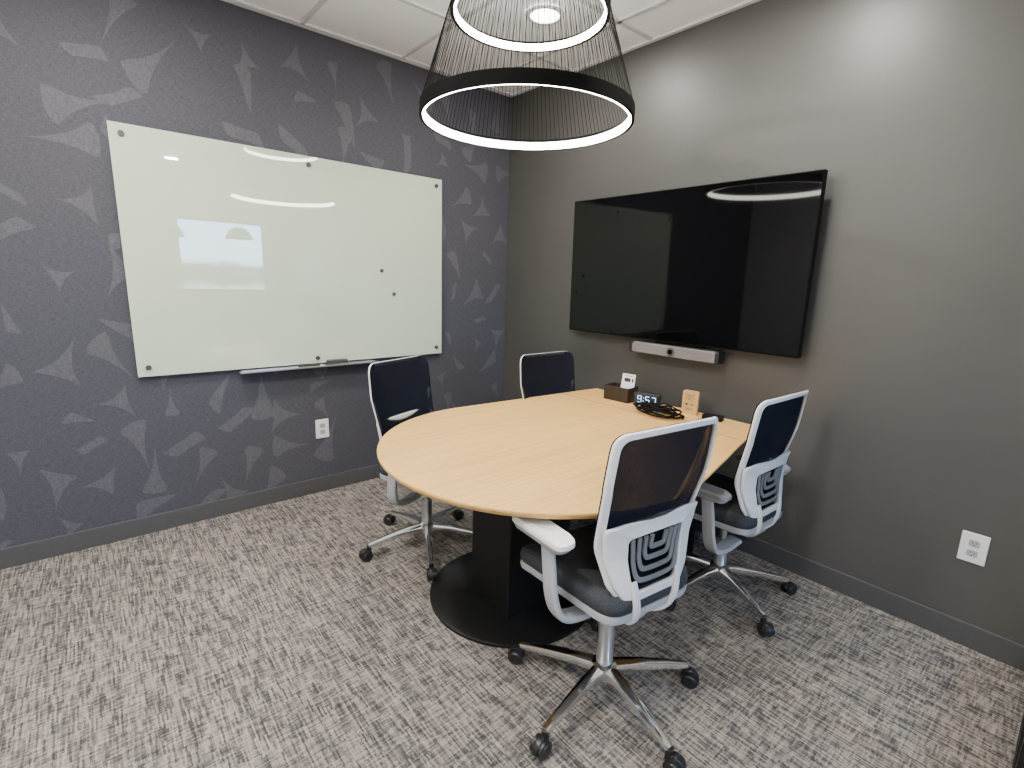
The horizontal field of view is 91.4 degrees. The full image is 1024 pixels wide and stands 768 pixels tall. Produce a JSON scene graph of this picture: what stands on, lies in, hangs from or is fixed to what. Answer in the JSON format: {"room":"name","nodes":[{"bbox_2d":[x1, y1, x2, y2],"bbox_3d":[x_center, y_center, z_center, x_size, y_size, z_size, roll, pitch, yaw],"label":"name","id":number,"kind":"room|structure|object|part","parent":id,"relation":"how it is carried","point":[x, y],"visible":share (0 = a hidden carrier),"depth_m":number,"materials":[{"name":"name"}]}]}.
{"room":"meeting room","nodes":[
{"label":"meeting room","id":0,"kind":"room"},
{"bbox_2d":[0,0,510,548],"bbox_3d":[-1.722,-0.577,2.693,4.500,2.950,0.101,-8,15,-40],"label":"wall","id":1,"kind":"structure","parent":0,"point":[87,441],"depth_m":2.56,"materials":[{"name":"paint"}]},
{"bbox_2d":[0,464,379,569],"bbox_3d":[-1.727,0.729,2.921,4.300,0.100,0.012,-8,15,-40],"label":"baseboard","id":2,"kind":"structure","parent":1,"relation":"attached to","point":[25,553],"depth_m":2.77,"materials":[{"name":"grey plastic"}]},
{"bbox_2d":[107,120,441,376],"bbox_3d":[-1.189,-0.712,3.000,1.815,1.228,0.084,-8,15,-40],"label":"whiteboard","id":3,"kind":"object","parent":1,"relation":"attached to","point":[236,256],"visible":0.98,"depth_m":2.84,"materials":[{"name":"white glass"}]},
{"bbox_2d":[298,364,319,366],"bbox_3d":[-1.244,-0.113,3.070,0.130,0.015,0.015,-8,15,-40],"label":"marker pen","id":4,"kind":"object","parent":3,"relation":"on","point":[308,365],"visible":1,"depth_m":3.06,"materials":[{"name":"grey plastic"}]},
{"bbox_2d":[239,360,378,373],"bbox_3d":[-1.230,-0.112,3.103,0.830,0.010,0.081,-8,15,-40],"label":"marker tray","id":5,"kind":"object","parent":3,"relation":"on","point":[323,361],"depth_m":3.01,"materials":[{"name":"metal"}]},
{"bbox_2d":[326,358,348,364],"bbox_3d":[-1.111,-0.141,3.181,0.130,0.032,0.045,-8,15,-40],"label":"eraser","id":6,"kind":"object","parent":3,"relation":"on","point":[344,360],"visible":1,"depth_m":3.17,"materials":[{"name":"grey plastic"}]},
{"bbox_2d":[315,418,328,438],"bbox_3d":[-1.232,0.290,3.249,0.084,0.124,0.010,-8,15,-40],"label":"wall outlet","id":7,"kind":"object","parent":1,"relation":"attached to","point":[322,425],"visible":1,"depth_m":3.25,"materials":[{"name":"white plastic"}]},
{"bbox_2d":[241,0,746,93],"bbox_3d":[0.291,-1.449,0.135,4.500,0.100,6.200,-8,15,-40],"label":"ceiling","id":8,"kind":"structure","parent":0,"point":[394,26],"depth_m":2.69,"materials":[{"name":"tile"}]},
{"bbox_2d":[419,0,634,150],"bbox_3d":[0.068,-1.380,1.883,0.824,0.737,0.824,-8,15,-40],"label":"pendant lamp","id":9,"kind":"object","parent":8,"relation":"hanging from","point":[507,75],"visible":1,"depth_m":1.91,"materials":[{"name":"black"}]},
{"bbox_2d":[525,4,564,25],"bbox_3d":[0.169,-1.896,2.574,0.204,0.008,0.204,-8,15,-40],"label":"recessed light","id":10,"kind":"object","parent":8,"relation":"in","point":[543,14],"visible":0.76,"depth_m":2.57,"materials":[{"name":"white plastic"}]},
{"bbox_2d":[0,477,1023,767],"bbox_3d":[0.203,1.350,0.716,4.500,0.100,6.200,-8,15,-40],"label":"floor","id":11,"kind":"structure","parent":0,"point":[262,636],"depth_m":1.84,"materials":[{"name":"carpet"}]},
{"bbox_2d":[359,356,471,580],"bbox_3d":[-0.447,0.376,2.626,0.687,0.990,0.686,8,13,29],"label":"office chair","id":12,"kind":"object","parent":11,"relation":"on","point":[400,389],"visible":0.44,"depth_m":2.62,"materials":[{"name":"black fabric"}]},
{"bbox_3d":[-0.408,0.441,2.594,0.457,0.088,0.442,8,13,29],"label":"seat","id":13,"kind":"part","parent":12,"relation":"part of","materials":[{"name":"fabric"}]},
{"bbox_3d":[-0.604,0.785,2.596,0.288,0.067,0.050,-5,14,-31],"label":"leg","id":14,"kind":"part","parent":12,"relation":"part of","materials":[{"name":"metal"}]},
{"bbox_3d":[-0.577,0.145,2.636,0.090,0.550,0.445,8,13,29],"label":"frame","id":15,"kind":"part","parent":12,"relation":"part of","materials":[{"name":"white plastic"}]},
{"bbox_3d":[-0.516,0.458,2.465,0.091,0.287,0.237,8,13,29],"label":"arm post","id":16,"kind":"part","parent":12,"relation":"part of","materials":[{"name":"grey plastic"}]},
{"bbox_3d":[-0.587,0.745,2.795,0.288,0.067,0.050,12,15,39],"label":"leg","id":17,"kind":"part","parent":12,"relation":"part of","materials":[{"name":"metal"}]},
{"bbox_3d":[-0.416,0.807,2.520,0.050,0.067,0.288,-1,12,-13],"label":"leg","id":18,"kind":"part","parent":12,"relation":"part of","materials":[{"name":"metal"}]},
{"bbox_3d":[-0.389,0.741,2.841,0.050,0.067,0.288,7,13,22],"label":"leg","id":19,"kind":"part","parent":12,"relation":"part of","materials":[{"name":"metal"}]},
{"bbox_3d":[-0.283,0.780,2.672,0.288,0.067,0.050,3,12,4],"label":"leg","id":20,"kind":"part","parent":12,"relation":"part of","materials":[{"name":"metal"}]},
{"bbox_2d":[520,351,596,519],"bbox_3d":[0.338,0.331,2.965,0.686,0.988,0.682,-8,15,-40],"label":"office chair","id":21,"kind":"object","parent":11,"relation":"on","point":[553,373],"visible":0.09,"depth_m":3.04,"materials":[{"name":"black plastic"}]},
{"bbox_3d":[0.217,0.088,3.042,0.445,0.550,0.090,-8,15,-40],"label":"frame","id":22,"kind":"part","parent":21,"relation":"part of","materials":[{"name":"white plastic"}]},
{"bbox_2d":[377,388,749,648],"bbox_3d":[0.259,0.587,2.333,1.738,0.740,1.350,-8,15,-40],"label":"conference table","id":23,"kind":"object","parent":11,"relation":"on","point":[546,456],"visible":0.73,"depth_m":2.09,"materials":[{"name":"brown wood"}]},
{"bbox_3d":[-0.002,0.951,2.321,0.750,0.016,0.750,-8,15,-40],"label":"plate","id":24,"kind":"part","parent":23,"relation":"part of","materials":[{"name":"black metal"}]},
{"bbox_2d":[604,382,638,402],"bbox_3d":[0.641,0.050,2.943,0.110,0.085,0.165,-10,16,-43],"label":"desk organizer","id":25,"kind":"object","parent":23,"relation":"on","point":[612,391],"visible":0.84,"depth_m":2.90,"materials":[{"name":"brown wood"}]},
{"bbox_2d":[621,373,635,388],"bbox_3d":[0.673,0.013,2.915,0.085,0.143,0.027,13,16,42],"label":"card","id":26,"kind":"object","parent":25,"relation":"in","point":[628,380],"visible":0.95,"depth_m":2.91,"materials":[{"name":"white paper"}]},
{"bbox_2d":[624,375,633,382],"bbox_3d":[0.681,-0.030,2.909,0.059,0.035,0.007,13,16,42],"label":"print","id":27,"kind":"object","parent":26,"relation":"attached to","point":[626,379],"depth_m":2.91},
{"bbox_2d":[633,391,661,403],"bbox_3d":[0.763,0.087,2.818,0.150,0.070,0.037,10,14,35],"label":"digital clock","id":28,"kind":"object","parent":23,"relation":"on","point":[639,396],"visible":0.77,"depth_m":2.80,"materials":[{"name":"black plastic"}]},
{"bbox_2d":[633,402,684,419],"bbox_3d":[0.761,0.132,2.634,0.172,0.055,0.306,-8,15,-40],"label":"coiled cable","id":29,"kind":"object","parent":23,"relation":"on","point":[649,407],"visible":1,"depth_m":2.59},
{"bbox_2d":[681,390,699,414],"bbox_3d":[0.952,0.097,2.666,0.084,0.125,0.021,12,15,40],"label":"sign","id":30,"kind":"object","parent":23,"relation":"on","point":[690,400],"visible":0.91,"depth_m":2.66,"materials":[{"name":"beige wood"}]},
{"bbox_3d":[0.772,0.510,2.849,0.050,0.712,0.620,-8,15,-40],"label":"panel","id":31,"kind":"part","parent":23,"relation":"part of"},
{"bbox_2d":[702,413,723,421],"bbox_3d":[1.029,0.171,2.562,0.100,0.026,0.050,10,14,34],"label":"adapter","id":32,"kind":"object","parent":23,"relation":"on","point":[704,415],"visible":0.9,"depth_m":2.55,"materials":[{"name":"black plastic"}]},
{"bbox_2d":[508,416,717,767],"bbox_3d":[0.333,0.585,1.628,0.687,1.032,0.679,-6,14,-33],"label":"office chair","id":33,"kind":"object","parent":11,"relation":"on","point":[623,566],"visible":1,"depth_m":1.48,"materials":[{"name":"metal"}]},
{"bbox_3d":[0.162,0.973,1.811,0.288,0.067,0.050,7,13,25],"label":"leg","id":34,"kind":"part","parent":33,"relation":"part of","materials":[{"name":"metal"}]},
{"bbox_3d":[0.201,0.586,1.546,0.237,0.287,0.091,-6,14,-33],"label":"arm post","id":35,"kind":"part","parent":33,"relation":"part of","materials":[{"name":"grey plastic"}]},
{"bbox_3d":[0.198,1.014,1.615,0.050,0.067,0.288,13,16,42],"label":"leg","id":36,"kind":"part","parent":33,"relation":"part of","materials":[{"name":"metal"}]},
{"bbox_3d":[0.307,0.606,1.694,0.442,0.088,0.457,-6,14,-33],"label":"seat","id":37,"kind":"part","parent":33,"relation":"part of","materials":[{"name":"fabric"}]},
{"bbox_3d":[0.400,1.026,1.589,0.050,0.067,0.288,-5,13,-28],"label":"leg","id":38,"kind":"part","parent":33,"relation":"part of","materials":[{"name":"metal"}]},
{"bbox_3d":[0.488,0.991,1.769,0.288,0.067,0.050,0,12,-10],"label":"leg","id":39,"kind":"part","parent":33,"relation":"part of","materials":[{"name":"metal"}]},
{"bbox_3d":[0.427,0.374,1.472,0.445,0.550,0.090,-6,14,-33],"label":"frame","id":40,"kind":"part","parent":33,"relation":"part of","materials":[{"name":"white plastic"}]},
{"bbox_2d":[665,390,808,636],"bbox_3d":[0.972,0.491,2.291,0.687,0.988,0.690,-7,15,-38],"label":"office chair","id":41,"kind":"object","parent":11,"relation":"on","point":[750,503],"visible":0.86,"depth_m":2.10,"materials":[{"name":"grey plastic"}]},
{"bbox_3d":[0.852,0.855,2.484,0.288,0.067,0.050,12,15,40],"label":"leg","id":42,"kind":"part","parent":41,"relation":"part of","materials":[{"name":"metal"}]},
{"bbox_3d":[0.832,0.895,2.285,0.288,0.067,0.050,-5,14,-30],"label":"leg","id":43,"kind":"part","parent":41,"relation":"part of","materials":[{"name":"metal"}]},
{"bbox_3d":[0.902,0.585,2.151,0.237,0.287,0.091,-7,15,-38],"label":"arm post","id":44,"kind":"part","parent":41,"relation":"part of","materials":[{"name":"grey plastic"}]},
{"bbox_3d":[0.966,0.540,2.335,0.442,0.088,0.457,-7,15,-38],"label":"seat","id":45,"kind":"part","parent":41,"relation":"part of","materials":[{"name":"fabric"}]},
{"bbox_3d":[1.018,0.917,2.206,0.050,0.067,0.288,-1,12,-12],"label":"leg","id":46,"kind":"part","parent":41,"relation":"part of","materials":[{"name":"metal"}]},
{"bbox_3d":[1.154,0.891,2.356,0.288,0.067,0.050,3,12,5],"label":"leg","id":47,"kind":"part","parent":41,"relation":"part of","materials":[{"name":"metal"}]},
{"bbox_3d":[1.100,0.306,2.123,0.445,0.550,0.090,-7,15,-38],"label":"frame","id":48,"kind":"part","parent":41,"relation":"part of","materials":[{"name":"white plastic"}]},
{"bbox_2d":[503,0,1023,644],"bbox_3d":[1.925,-0.283,1.828,0.100,2.950,6.200,-8,15,-40],"label":"wall","id":49,"kind":"structure","parent":0,"point":[908,438],"depth_m":2.19,"materials":[{"name":"grey paint"}]},
{"bbox_2d":[221,0,760,97],"bbox_3d":[0.290,-1.395,0.146,4.300,0.014,6.000,-8,15,-40],"label":"trim","id":50,"kind":"structure","parent":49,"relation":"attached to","point":[303,23],"depth_m":2.73,"materials":[{"name":"paint"}]},
{"bbox_2d":[629,340,724,364],"bbox_3d":[0.934,-0.200,2.861,0.111,0.092,0.570,-8,15,-40],"label":"bar","id":51,"kind":"object","parent":49,"relation":"attached to","point":[660,348],"visible":0.99,"depth_m":2.81,"materials":[{"name":"grey metal"}]},
{"bbox_2d":[569,169,827,358],"bbox_3d":[0.906,-0.657,2.819,0.108,0.830,1.465,-8,15,-40],"label":"television","id":52,"kind":"object","parent":49,"relation":"attached to","point":[729,265],"visible":1,"depth_m":2.62,"materials":[{"name":"black glass"}]},
{"bbox_2d":[695,520,1023,670],"bbox_3d":[0.944,0.777,3.095,0.012,0.100,3.210,-8,15,-40],"label":"baseboard","id":53,"kind":"structure","parent":49,"relation":"attached to","point":[1002,649],"depth_m":2.23,"materials":[{"name":"grey plastic"}]},
{"bbox_2d":[957,530,990,566],"bbox_3d":[1.844,0.657,1.999,0.010,0.124,0.084,-8,15,-40],"label":"wall outlet","id":54,"kind":"object","parent":49,"relation":"attached to","point":[973,547],"visible":1,"depth_m":2.00,"materials":[{"name":"white plastic"}]},
{"bbox_2d":[966,549,977,557],"bbox_3d":[1.841,0.678,2.001,0.002,0.028,0.034,-8,15,-40],"label":"socket","id":55,"kind":"object","parent":54,"relation":"attached to","point":[970,553],"depth_m":2.00,"materials":[{"name":"grey plastic"}]},
{"bbox_2d":[968,539,979,547],"bbox_3d":[1.843,0.637,1.992,0.002,0.028,0.034,-8,15,-40],"label":"socket","id":56,"kind":"object","parent":54,"relation":"attached to","point":[972,543],"depth_m":1.99,"materials":[{"name":"grey plastic"}]},
{"bbox_2d":[1012,711,1023,767],"bbox_3d":[1.713,-0.186,1.330,0.880,2.750,0.060,-8,15,-40],"label":"door frame","id":57,"kind":"structure","parent":49,"relation":"in","point":[1018,761],"depth_m":1.47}
]}

